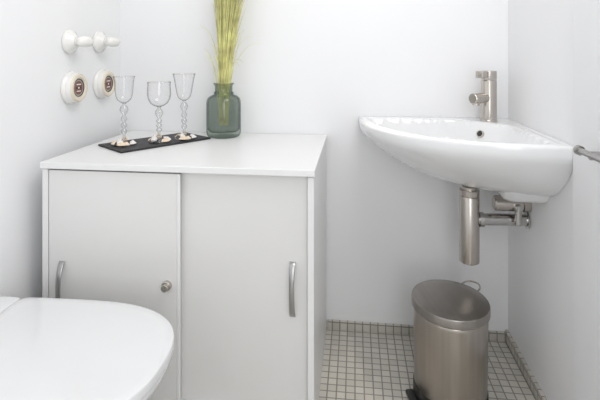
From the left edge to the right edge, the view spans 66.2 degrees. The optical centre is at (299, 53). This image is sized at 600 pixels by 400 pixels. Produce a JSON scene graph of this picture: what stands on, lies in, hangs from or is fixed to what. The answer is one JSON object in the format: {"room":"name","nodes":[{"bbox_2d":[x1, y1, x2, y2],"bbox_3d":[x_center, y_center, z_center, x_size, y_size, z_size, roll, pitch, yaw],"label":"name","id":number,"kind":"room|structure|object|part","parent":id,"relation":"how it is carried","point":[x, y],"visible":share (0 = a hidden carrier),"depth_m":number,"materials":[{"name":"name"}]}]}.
{"room":"bathroom","nodes":[
{"label":"bathroom","id":0,"kind":"room"},
{"bbox_2d":[0,0,119,299],"bbox_3d":[-0.964,-0.091,0.694,0.100,2.378,2.550,0,0,7],"label":"wall","id":1,"kind":"structure","parent":0,"point":[37,125],"depth_m":1.44,"materials":[{"name":"paint"}]},
{"bbox_2d":[60,71,87,103],"bbox_3d":[-0.786,0.118,1.610,0.036,0.116,0.116,0,0,7],"label":"wall socket","id":2,"kind":"object","parent":1,"relation":"attached to","point":[74,86],"visible":1,"depth_m":1.58,"materials":[{"name":"ceramic"}]},
{"bbox_2d":[62,30,93,53],"bbox_3d":[-0.765,-0.043,1.597,0.082,0.084,0.084,0,0,7],"label":"wall switch","id":3,"kind":"object","parent":1,"relation":"attached to","point":[71,41],"visible":1,"depth_m":1.58,"materials":[{"name":"ceramic"}]},
{"bbox_2d":[62,30,78,53],"bbox_3d":[-0.788,-0.043,1.600,0.034,0.084,0.084,0,0,7],"label":"switch plate","id":4,"kind":"object","parent":3,"relation":"attached to","point":[69,38],"depth_m":1.58,"materials":[{"name":"ceramic"}]},
{"bbox_3d":[-0.750,-0.043,1.595,0.052,0.039,0.078,0,0,7],"label":"switch handle","id":5,"kind":"part","parent":3,"relation":"part of","materials":[{"name":"ceramic"}]},
{"bbox_2d":[93,69,115,98],"bbox_3d":[-0.763,0.117,1.803,0.036,0.116,0.116,0,0,7],"label":"wall socket","id":6,"kind":"object","parent":1,"relation":"attached to","point":[104,85],"visible":1,"depth_m":1.77,"materials":[{"name":"ceramic"}]},
{"bbox_2d":[93,31,119,52],"bbox_3d":[-0.743,-0.047,1.781,0.082,0.084,0.084,0,0,7],"label":"wall switch","id":7,"kind":"object","parent":1,"relation":"attached to","point":[101,41],"visible":0.99,"depth_m":1.76,"materials":[{"name":"ceramic"}]},
{"bbox_2d":[93,31,107,52],"bbox_3d":[-0.766,-0.047,1.784,0.034,0.084,0.084,0,0,7],"label":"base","id":8,"kind":"object","parent":7,"relation":"attached to","point":[99,38],"depth_m":1.76,"materials":[{"name":"ceramic"}]},
{"bbox_3d":[-0.728,-0.047,1.779,0.052,0.039,0.078,0,0,7],"label":"switch handle","id":9,"kind":"part","parent":7,"relation":"part of","materials":[{"name":"ceramic"}]},
{"bbox_2d":[120,0,507,330],"bbox_3d":[0.024,-0.091,1.911,1.774,2.378,0.100,0,0,7],"label":"wall","id":10,"kind":"structure","parent":0,"point":[316,67],"depth_m":1.84,"materials":[{"name":"paint"}]},
{"bbox_2d":[327,319,505,340],"bbox_3d":[0.448,1.082,1.804,0.682,0.032,0.012,0,0,7],"label":"baseboard","id":11,"kind":"structure","parent":10,"relation":"attached to","point":[331,324],"depth_m":1.81,"materials":[{"name":"tile"}]},
{"bbox_2d":[359,116,572,202],"bbox_3d":[0.484,0.354,1.526,0.568,0.221,0.552,0,0,7],"label":"sink","id":12,"kind":"object","parent":10,"relation":"attached to","point":[516,161],"visible":0.94,"depth_m":1.36,"materials":[{"name":"white ceramic"}]},
{"bbox_2d":[469,71,497,121],"bbox_3d":[0.671,0.155,1.683,0.118,0.186,0.060,0,0,-30],"label":"faucet","id":13,"kind":"object","parent":12,"relation":"on","point":[487,98],"visible":0.97,"depth_m":1.67,"materials":[{"name":"metal"}]},
{"bbox_3d":[0.652,0.164,1.671,0.073,0.043,0.038,0,0,-30],"label":"spout","id":14,"kind":"part","parent":13,"relation":"part of","materials":[{"name":"metal"}]},
{"bbox_3d":[0.685,0.078,1.691,0.082,0.032,0.055,0,0,-30],"label":"lever","id":15,"kind":"part","parent":13,"relation":"part of","materials":[{"name":"metal"}]},
{"bbox_2d":[459,185,530,265],"bbox_3d":[0.660,0.581,1.565,0.229,0.258,0.066,0,0,5],"label":"trap","id":16,"kind":"object","parent":12,"relation":"attached to","point":[471,219],"visible":0.94,"depth_m":1.55,"materials":[{"name":"metal"}]},
{"bbox_2d":[459,195,479,265],"bbox_3d":[0.579,0.597,1.572,0.066,0.226,0.066,0,0,7],"label":"pipe","id":17,"kind":"object","parent":16,"relation":"on","point":[469,205],"depth_m":1.54,"materials":[{"name":"metal"}]},
{"bbox_2d":[319,327,535,399],"bbox_3d":[-0.127,1.149,0.645,1.774,0.102,2.650,0,0,7],"label":"floor","id":18,"kind":"structure","parent":0,"point":[357,365],"depth_m":1.60,"materials":[{"name":"tile"}]},
{"bbox_2d":[0,296,173,399],"bbox_3d":[-0.579,0.874,1.006,0.586,0.449,0.426,0,0,7],"label":"toilet","id":19,"kind":"object","parent":18,"relation":"on","point":[51,348],"visible":1,"depth_m":1.01,"materials":[{"name":"ceramic"}]},
{"bbox_3d":[-0.527,0.682,1.000,0.475,0.020,0.418,0,0,7],"label":"seat","id":20,"kind":"part","parent":19,"relation":"part of","materials":[{"name":"plastic"}]},
{"bbox_2d":[40,131,326,399],"bbox_3d":[-0.336,0.711,1.604,0.827,0.774,0.588,0,0,7],"label":"base cabinet","id":21,"kind":"object","parent":18,"relation":"on","point":[224,240],"visible":0.89,"depth_m":1.35,"materials":[{"name":"white laminate"}]},
{"bbox_3d":[-0.714,0.699,1.367,0.017,0.158,0.027,0,0,7],"label":"handle","id":22,"kind":"part","parent":21,"relation":"part of","materials":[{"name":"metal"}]},
{"bbox_3d":[-0.555,0.681,1.369,0.402,0.665,0.016,0,0,7],"label":"door","id":23,"kind":"part","parent":21,"relation":"part of","materials":[{"name":"laminate"}]},
{"bbox_2d":[98,132,210,152],"bbox_3d":[-0.525,0.321,1.685,0.180,0.006,0.352,0,0,44],"label":"tray","id":24,"kind":"object","parent":21,"relation":"on","point":[141,143],"visible":0.81,"depth_m":1.63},
{"bbox_2d":[111,76,135,145],"bbox_3d":[-0.613,0.197,1.604,0.079,0.239,0.074,0,0,37],"label":"stemmed glass","id":25,"kind":"object","parent":24,"relation":"on","point":[120,141],"visible":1,"depth_m":1.59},
{"bbox_2d":[147,81,170,142],"bbox_3d":[-0.509,0.209,1.660,0.086,0.216,0.083,0,0,7],"label":"stemmed glass","id":26,"kind":"object","parent":24,"relation":"on","point":[154,138],"visible":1,"depth_m":1.65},
{"bbox_2d":[175,73,196,139],"bbox_3d":[-0.432,0.195,1.718,0.087,0.243,0.086,0,0,7],"label":"stemmed glass","id":27,"kind":"object","parent":24,"relation":"on","point":[182,135],"visible":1,"depth_m":1.70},
{"bbox_2d":[206,83,240,138],"bbox_3d":[-0.300,0.218,1.806,0.134,0.209,0.134,0,0,7],"label":"glass vase","id":28,"kind":"object","parent":21,"relation":"on","point":[215,83],"visible":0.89,"depth_m":1.78,"materials":[{"name":"green glass"}]},
{"bbox_2d":[204,0,258,125],"bbox_3d":[-0.285,-0.095,1.808,0.257,0.748,0.170,0,0,17],"label":"ornamental grass","id":29,"kind":"object","parent":28,"relation":"in","point":[227,21],"depth_m":1.79,"materials":[{"name":"yellow plant"}]},
{"bbox_3d":[-0.164,0.681,1.342,0.376,0.665,0.016,0,0,7],"label":"door","id":30,"kind":"part","parent":21,"relation":"part of","materials":[{"name":"laminate"}]},
{"bbox_3d":[-0.022,0.673,1.304,0.017,0.158,0.027,0,0,7],"label":"handle","id":31,"kind":"part","parent":21,"relation":"part of","materials":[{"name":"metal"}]},
{"bbox_2d":[405,279,490,399],"bbox_3d":[0.476,0.931,1.452,0.274,0.333,0.250,0,0,-7],"label":"pedal bin","id":32,"kind":"object","parent":18,"relation":"on","point":[451,319],"visible":1,"depth_m":1.36,"materials":[{"name":"metal"}]},
{"bbox_3d":[0.473,0.781,1.451,0.234,0.033,0.250,0,0,-7],"label":"bin lid","id":33,"kind":"part","parent":32,"relation":"part of","materials":[{"name":"metal"}]},
{"bbox_3d":[0.575,0.778,1.540,0.054,0.017,0.066,0,0,-41],"label":"bin handle","id":34,"kind":"part","parent":32,"relation":"part of","materials":[{"name":"metal"}]},
{"bbox_2d":[508,0,572,399],"bbox_3d":[0.698,-0.091,0.496,0.100,2.378,2.550,0,0,7],"label":"wall","id":35,"kind":"structure","parent":0,"point":[540,32],"depth_m":1.43,"materials":[{"name":"paint"}]},
{"bbox_2d":[492,195,531,225],"bbox_3d":[0.717,0.524,1.554,0.116,0.090,0.069,0,0,7],"label":"valve","id":36,"kind":"object","parent":35,"relation":"attached to","point":[498,203],"visible":0.84,"depth_m":1.54,"materials":[{"name":"metal"}]},
{"bbox_2d":[505,329,546,399],"bbox_3d":[0.761,1.078,1.494,0.012,0.040,0.552,0,0,7],"label":"baseboard","id":37,"kind":"structure","parent":35,"relation":"attached to","point":[539,395],"depth_m":1.56,"materials":[{"name":"tile"}]},
{"bbox_2d":[573,0,599,399],"bbox_3d":[0.609,-0.091,0.227,0.012,2.378,1.996,0,0,7],"label":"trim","id":38,"kind":"structure","parent":35,"relation":"attached to","point":[586,13],"depth_m":1.15,"materials":[{"name":"paint"}]},
{"bbox_2d":[573,145,599,162],"bbox_3d":[0.669,0.230,0.991,0.052,0.036,0.227,0,0,7],"label":"towel bar","id":39,"kind":"object","parent":35,"relation":"attached to","point":[579,150],"visible":1,"depth_m":1.05,"materials":[{"name":"silver metal"}]},
{"bbox_3d":[0.677,0.230,1.037,0.047,0.036,0.036,0,0,7],"label":"bar post","id":40,"kind":"part","parent":39,"relation":"part of","materials":[{"name":"silver metal"}]}
]}

